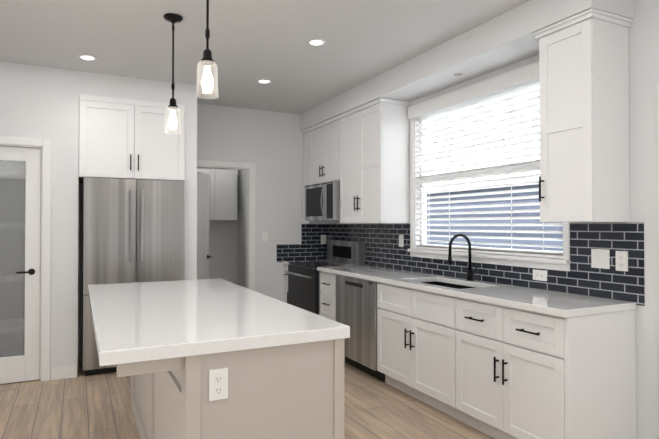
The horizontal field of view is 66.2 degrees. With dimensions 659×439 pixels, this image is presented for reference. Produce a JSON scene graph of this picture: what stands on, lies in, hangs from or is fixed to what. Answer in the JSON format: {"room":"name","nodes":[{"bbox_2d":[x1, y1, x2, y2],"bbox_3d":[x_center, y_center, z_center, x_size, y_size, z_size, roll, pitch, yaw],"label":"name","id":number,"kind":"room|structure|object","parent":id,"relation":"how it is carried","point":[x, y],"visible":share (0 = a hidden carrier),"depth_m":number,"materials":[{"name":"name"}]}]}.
{"room":"kitchen","nodes":[
{"label":"kitchen","id":0,"kind":"room"},
{"bbox_2d":[0,61,196,379],"bbox_3d":[-2.709,0.037,4.715,2.750,2.740,0.750,0,-1,-27],"label":"wall","id":1,"kind":"structure","parent":0,"point":[39,102],"depth_m":4.48,"materials":[{"name":"white paint"}]},
{"bbox_2d":[0,146,40,383],"bbox_3d":[-2.855,0.386,4.242,0.738,2.016,0.098,0,-1,-27],"label":"pantry door","id":2,"kind":"structure","parent":1,"relation":"in","point":[24,365],"depth_m":4.36,"materials":[{"name":"white wood"}]},
{"bbox_2d":[0,136,50,380],"bbox_3d":[-2.864,0.349,4.261,0.900,2.105,0.116,0,-1,-27],"label":"door frame","id":3,"kind":"structure","parent":1,"relation":"attached to","point":[45,282],"depth_m":4.39,"materials":[{"name":"white wood"}]},
{"bbox_2d":[51,365,76,379],"bbox_3d":[-0.484,1.325,2.264,4.550,0.110,7.100,0,-1,-27],"label":"baseboard","id":4,"kind":"structure","parent":1,"relation":"attached to","point":[63,372],"depth_m":4.45,"materials":[{"name":"white wood"}]},
{"bbox_2d":[78,103,304,356],"bbox_3d":[-2.099,0.045,5.506,4.550,2.740,0.120,0,-1,-27],"label":"wall","id":5,"kind":"structure","parent":0,"point":[269,144],"depth_m":6.10,"materials":[{"name":"white paint"}]},
{"bbox_2d":[79,94,184,182],"bbox_3d":[-1.988,-0.747,5.048,0.926,0.742,0.811,0,-1,-27],"label":"upper cabinet","id":6,"kind":"object","parent":5,"relation":"attached to","point":[119,138],"visible":0.9,"depth_m":4.70,"materials":[{"name":"white paint"}]},
{"bbox_2d":[197,171,211,279],"bbox_3d":[-1.576,0.415,6.155,0.098,1.998,0.680,0,-1,6],"label":"hall door","id":7,"kind":"structure","parent":5,"relation":"in","point":[203,256],"depth_m":6.27,"materials":[{"name":"white wood"}]},
{"bbox_2d":[197,160,254,290],"bbox_3d":[-1.288,0.372,5.899,0.835,2.095,0.136,0,-1,-27],"label":"door frame","id":8,"kind":"structure","parent":5,"relation":"attached to","point":[249,168],"depth_m":6.01,"materials":[{"name":"white wood"}]},
{"bbox_2d":[262,231,267,240],"bbox_3d":[-0.777,0.202,6.092,0.072,0.116,0.009,0,-1,-27],"label":"light switch","id":9,"kind":"object","parent":5,"relation":"attached to","point":[264,235],"visible":1,"depth_m":6.09,"materials":[{"name":"white plastic"}]},
{"bbox_2d":[209,220,236,283],"bbox_3d":[-2.815,0.061,6.937,4.550,2.740,0.120,0,-1,-27],"label":"wall","id":10,"kind":"structure","parent":0,"point":[227,249],"depth_m":7.49,"materials":[{"name":"white paint"}]},
{"bbox_2d":[197,168,236,220],"bbox_3d":[-1.687,-0.376,7.248,0.640,0.780,0.338,0,-1,-27],"label":"upper cabinet","id":11,"kind":"object","parent":10,"relation":"attached to","point":[222,194],"visible":0.42,"depth_m":7.15,"materials":[{"name":"white wood"}]},
{"bbox_2d":[237,170,245,287],"bbox_3d":[-0.992,0.061,6.949,0.120,2.740,1.470,0,-1,-27],"label":"wall","id":12,"kind":"structure","parent":0,"point":[241,174],"depth_m":7.41,"materials":[{"name":"white paint"}]},
{"bbox_2d":[0,357,493,438],"bbox_3d":[-0.395,1.421,3.202,5.790,0.060,8.940,0,-1,-27],"label":"floor","id":13,"kind":"structure","parent":0,"point":[81,405],"depth_m":3.65,"materials":[{"name":"brown wood"}]},
{"bbox_2d":[0,160,40,356],"bbox_3d":[-3.282,0.036,4.572,1.594,2.738,0.488,0,-1,-27],"label":"pantry shelves","id":14,"kind":"object","parent":13,"relation":"on","point":[20,242],"depth_m":4.92,"materials":[{"name":"grey"}]},
{"bbox_2d":[82,177,184,375],"bbox_3d":[-1.953,0.520,5.000,0.878,1.780,0.847,0,-1,-27],"label":"refrigerator","id":15,"kind":"object","parent":13,"relation":"on","point":[133,230],"visible":0.65,"depth_m":4.64,"materials":[{"name":"metal"}]},
{"bbox_2d":[117,339,343,438],"bbox_3d":[-0.807,0.951,2.894,0.892,0.873,2.114,0,-1,-27],"label":"kitchen island","id":16,"kind":"object","parent":13,"relation":"on","point":[294,391],"visible":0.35,"depth_m":2.04,"materials":[{"name":"beige paint"}]},
{"bbox_2d":[209,367,227,400],"bbox_3d":[-0.421,0.625,1.915,0.072,0.116,0.008,0,-1,-27],"label":"outlet","id":17,"kind":"object","parent":16,"relation":"attached to","point":[218,384],"visible":1,"depth_m":1.91,"materials":[{"name":"white plastic"}]},
{"bbox_2d":[88,279,349,365],"bbox_3d":[-0.826,0.487,2.890,0.970,0.050,2.150,0,-1,-27],"label":"island countertop","id":18,"kind":"structure","parent":16,"relation":"on","point":[142,321],"depth_m":2.25,"materials":[{"name":"white stone"}]},
{"bbox_2d":[284,265,287,302],"bbox_3d":[-0.247,0.987,6.240,0.568,0.872,0.190,0,-1,-27],"label":"base cabinet","id":19,"kind":"object","parent":13,"relation":"on","point":[286,267],"depth_m":6.16,"materials":[{"name":"white paint"}]},
{"bbox_2d":[286,240,364,314],"bbox_3d":[-0.072,0.826,5.784,0.654,1.145,0.778,0,-1,-27],"label":"range","id":20,"kind":"object","parent":13,"relation":"on","point":[304,285],"visible":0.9,"depth_m":5.65,"materials":[{"name":"silver metal"}]},
{"bbox_2d":[320,271,387,361],"bbox_3d":[0.238,0.976,5.271,0.568,0.872,0.403,0,-1,-27],"label":"base cabinet","id":21,"kind":"object","parent":13,"relation":"on","point":[327,280],"depth_m":5.08,"materials":[{"name":"white paint"}]},
{"bbox_2d":[336,275,384,381],"bbox_3d":[0.483,0.973,4.757,0.588,0.868,0.728,0,-1,-27],"label":"dishwasher","id":22,"kind":"object","parent":13,"relation":"on","point":[356,305],"visible":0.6,"depth_m":4.55,"materials":[{"name":"metal"}]},
{"bbox_2d":[377,305,447,413],"bbox_3d":[0.894,1.099,3.958,0.568,0.599,1.059,0,-1,-27],"label":"base cabinet","id":23,"kind":"object","parent":13,"relation":"on","point":[412,344],"depth_m":3.81,"materials":[{"name":"white paint"}]},
{"bbox_2d":[444,295,635,438],"bbox_3d":[1.286,0.954,3.175,0.568,0.872,0.939,0,-1,-27],"label":"base cabinet","id":24,"kind":"object","parent":13,"relation":"on","point":[494,371],"depth_m":2.85,"materials":[{"name":"white paint"}]},
{"bbox_2d":[283,260,635,317],"bbox_3d":[0.590,0.510,4.532,0.592,0.040,4.002,0,-1,-27],"label":"countertop","id":25,"kind":"structure","parent":24,"relation":"on","point":[559,304],"depth_m":3.30,"materials":[{"name":"white stone"}]},
{"bbox_2d":[421,281,475,288],"bbox_3d":[0.902,0.632,3.893,0.420,0.214,0.760,0,-1,-27],"label":"sink","id":26,"kind":"object","parent":25,"relation":"in","point":[456,286],"visible":0.1,"depth_m":4.16,"materials":[{"name":"black metal"}]},
{"bbox_2d":[448,234,476,280],"bbox_3d":[1.040,0.296,3.936,0.243,0.372,0.108,0,-1,-27],"label":"faucet","id":27,"kind":"object","parent":25,"relation":"on","point":[470,273],"visible":1,"depth_m":3.98,"materials":[{"name":"black metal"}]},
{"bbox_2d":[0,0,529,113],"bbox_3d":[-0.842,-1.382,3.008,4.790,0.060,8.940,0,-1,-27],"label":"ceiling","id":28,"kind":"structure","parent":0,"point":[251,42],"depth_m":3.75,"materials":[{"name":"white paint"}]},
{"bbox_2d":[78,54,96,60],"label":"recessed light","id":29,"kind":"object","parent":28,"relation":"in","point":[82,56],"depth_m":4.16,"materials":[{"name":"white"}]},
{"bbox_2d":[164,13,182,133],"bbox_3d":[-1.039,-0.961,3.353,0.124,0.771,0.124,0,-1,-27],"label":"pendant light","id":30,"kind":"object","parent":28,"relation":"hanging from","point":[173,19],"visible":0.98,"depth_m":3.34,"materials":[{"name":"clear glass"}]},
{"bbox_2d":[196,0,217,98],"bbox_3d":[-0.596,-0.978,2.467,0.124,0.756,0.124,0,-1,-27],"label":"pendant light","id":31,"kind":"object","parent":28,"relation":"hanging from","point":[206,82],"visible":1,"depth_m":2.45,"materials":[{"name":"clear glass"}]},
{"bbox_2d":[257,79,271,82],"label":"recessed light","id":32,"kind":"object","parent":28,"relation":"in","point":[259,80],"depth_m":4.84,"materials":[{"name":"white"}]},
{"bbox_2d":[307,38,325,45],"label":"recessed light","id":33,"kind":"object","parent":28,"relation":"in","point":[316,42],"depth_m":3.81,"materials":[{"name":"white"}]},
{"bbox_2d":[300,0,633,130],"bbox_3d":[0.692,-1.234,4.613,0.370,0.200,4.000,0,-1,-27],"label":"soffit","id":34,"kind":"structure","parent":0,"point":[501,41],"depth_m":3.70,"materials":[{"name":"white paint"}]},
{"bbox_2d":[333,0,658,438],"bbox_3d":[1.246,0.029,4.038,0.120,2.740,8.940,0,-1,-27],"label":"wall","id":35,"kind":"structure","parent":0,"point":[643,82],"depth_m":2.84,"materials":[{"name":"white paint"}]},
{"bbox_2d":[302,128,332,223],"bbox_3d":[-0.126,-0.531,6.283,0.328,1.166,0.261,0,-1,-27],"label":"upper cabinet","id":36,"kind":"object","parent":35,"relation":"attached to","point":[306,133],"depth_m":6.26,"materials":[{"name":"white paint"}]},
{"bbox_2d":[310,116,337,184],"bbox_3d":[0.078,-0.770,5.877,0.328,0.698,0.776,0,-1,-27],"label":"upper cabinet","id":37,"kind":"object","parent":35,"relation":"attached to","point":[324,135],"depth_m":5.78,"materials":[{"name":"white paint"}]},
{"bbox_2d":[305,180,339,220],"bbox_3d":[0.027,-0.201,5.846,0.443,0.430,0.776,0,-1,-27],"label":"microwave","id":38,"kind":"object","parent":37,"relation":"attached to","point":[322,201],"visible":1,"depth_m":5.62,"materials":[{"name":"silver metal"}]},
{"bbox_2d":[338,98,409,222],"bbox_3d":[0.425,-0.543,5.180,0.328,1.166,0.898,0,-1,-27],"label":"upper cabinet","id":39,"kind":"object","parent":35,"relation":"attached to","point":[361,154],"depth_m":4.84,"materials":[{"name":"white paint"}]},
{"bbox_2d":[277,222,644,305],"bbox_3d":[0.565,0.270,4.505,0.680,0.470,4.050,0,-1,-27],"label":"tile backsplash","id":40,"kind":"structure","parent":35,"relation":"attached to","point":[385,250],"depth_m":3.58,"materials":[{"name":"tile"}]},
{"bbox_2d":[321,235,325,243],"bbox_3d":[-0.077,0.255,6.435,0.072,0.116,0.008,0,-1,-27],"label":"electrical outlet","id":41,"kind":"object","parent":40,"relation":"attached to","point":[323,239],"visible":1,"depth_m":6.43,"materials":[{"name":"white plastic"}]},
{"bbox_2d":[399,235,403,246],"bbox_3d":[0.704,0.209,4.961,0.008,0.116,0.072,0,-1,-27],"label":"electrical outlet","id":42,"kind":"object","parent":40,"relation":"attached to","point":[401,240],"visible":1,"depth_m":4.95,"materials":[{"name":"white plastic"}]},
{"bbox_2d":[533,269,546,280],"bbox_3d":[1.446,0.383,3.474,0.008,0.072,0.116,0,-1,-27],"label":"electrical outlet","id":43,"kind":"object","parent":40,"relation":"attached to","point":[540,275],"visible":1,"depth_m":3.47,"materials":[{"name":"white plastic"}]},
{"bbox_2d":[591,249,609,268],"bbox_3d":[1.647,0.239,3.073,0.009,0.116,0.118,0,-1,-27],"label":"double light switch","id":44,"kind":"object","parent":40,"relation":"attached to","point":[600,258],"visible":1,"depth_m":3.07,"materials":[{"name":"white plastic"}]},
{"bbox_2d":[616,251,627,270],"bbox_3d":[1.708,0.243,2.952,0.008,0.116,0.072,0,-1,-27],"label":"electrical outlet","id":45,"kind":"object","parent":40,"relation":"attached to","point":[621,260],"visible":1,"depth_m":2.95,"materials":[{"name":"white plastic"}]},
{"bbox_2d":[408,249,570,270],"bbox_3d":[1.179,0.307,4.051,0.105,0.075,1.748,0,-1,-27],"label":"window sill","id":46,"kind":"structure","parent":35,"relation":"attached to","point":[559,264],"depth_m":3.78,"materials":[{"name":"white wood"}]},
{"bbox_2d":[410,118,569,259],"bbox_3d":[1.217,-0.398,4.078,0.131,1.335,1.740,0,-1,-27],"label":"window","id":47,"kind":"structure","parent":35,"relation":"in","point":[414,242],"depth_m":4.79,"materials":[{"name":"white"}]},
{"bbox_2d":[408,61,562,258],"bbox_3d":[1.178,-0.406,4.059,0.092,1.343,1.736,0,-1,-27],"label":"window blinds","id":48,"kind":"object","parent":47,"relation":"attached to","point":[526,77],"visible":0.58,"depth_m":3.98,"materials":[{"name":"white plastic"}]},
{"bbox_2d":[532,8,632,221],"bbox_3d":[1.494,-0.567,3.002,0.366,1.166,0.407,0,-1,-27],"label":"upper cabinet","id":49,"kind":"object","parent":35,"relation":"attached to","point":[584,107],"visible":1,"depth_m":2.88,"materials":[{"name":"white paint"}]},
{"bbox_2d":[657,85,658,274],"bbox_3d":[2.043,0.318,2.289,0.016,2.125,1.065,0,-1,-27],"label":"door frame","id":50,"kind":"structure","parent":35,"relation":"attached to","point":[658,165],"depth_m":2.76,"materials":[{"name":"white"}]},
{"label":"outside","id":51,"kind":"structure","parent":0,"visible":0},
{"bbox_3d":[3.751,1.728,5.775,3.930,0.020,13.000,0,-1,-27],"label":"ground","id":52,"kind":"structure","parent":51,"visible":0},
{"bbox_2d":[427,177,562,250],"bbox_3d":[3.898,0.529,5.862,0.600,2.380,13.000,0,-1,-27],"label":"window","id":53,"kind":"structure","parent":52,"relation":"on","point":[546,235],"depth_m":8.01,"materials":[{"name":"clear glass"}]}
]}

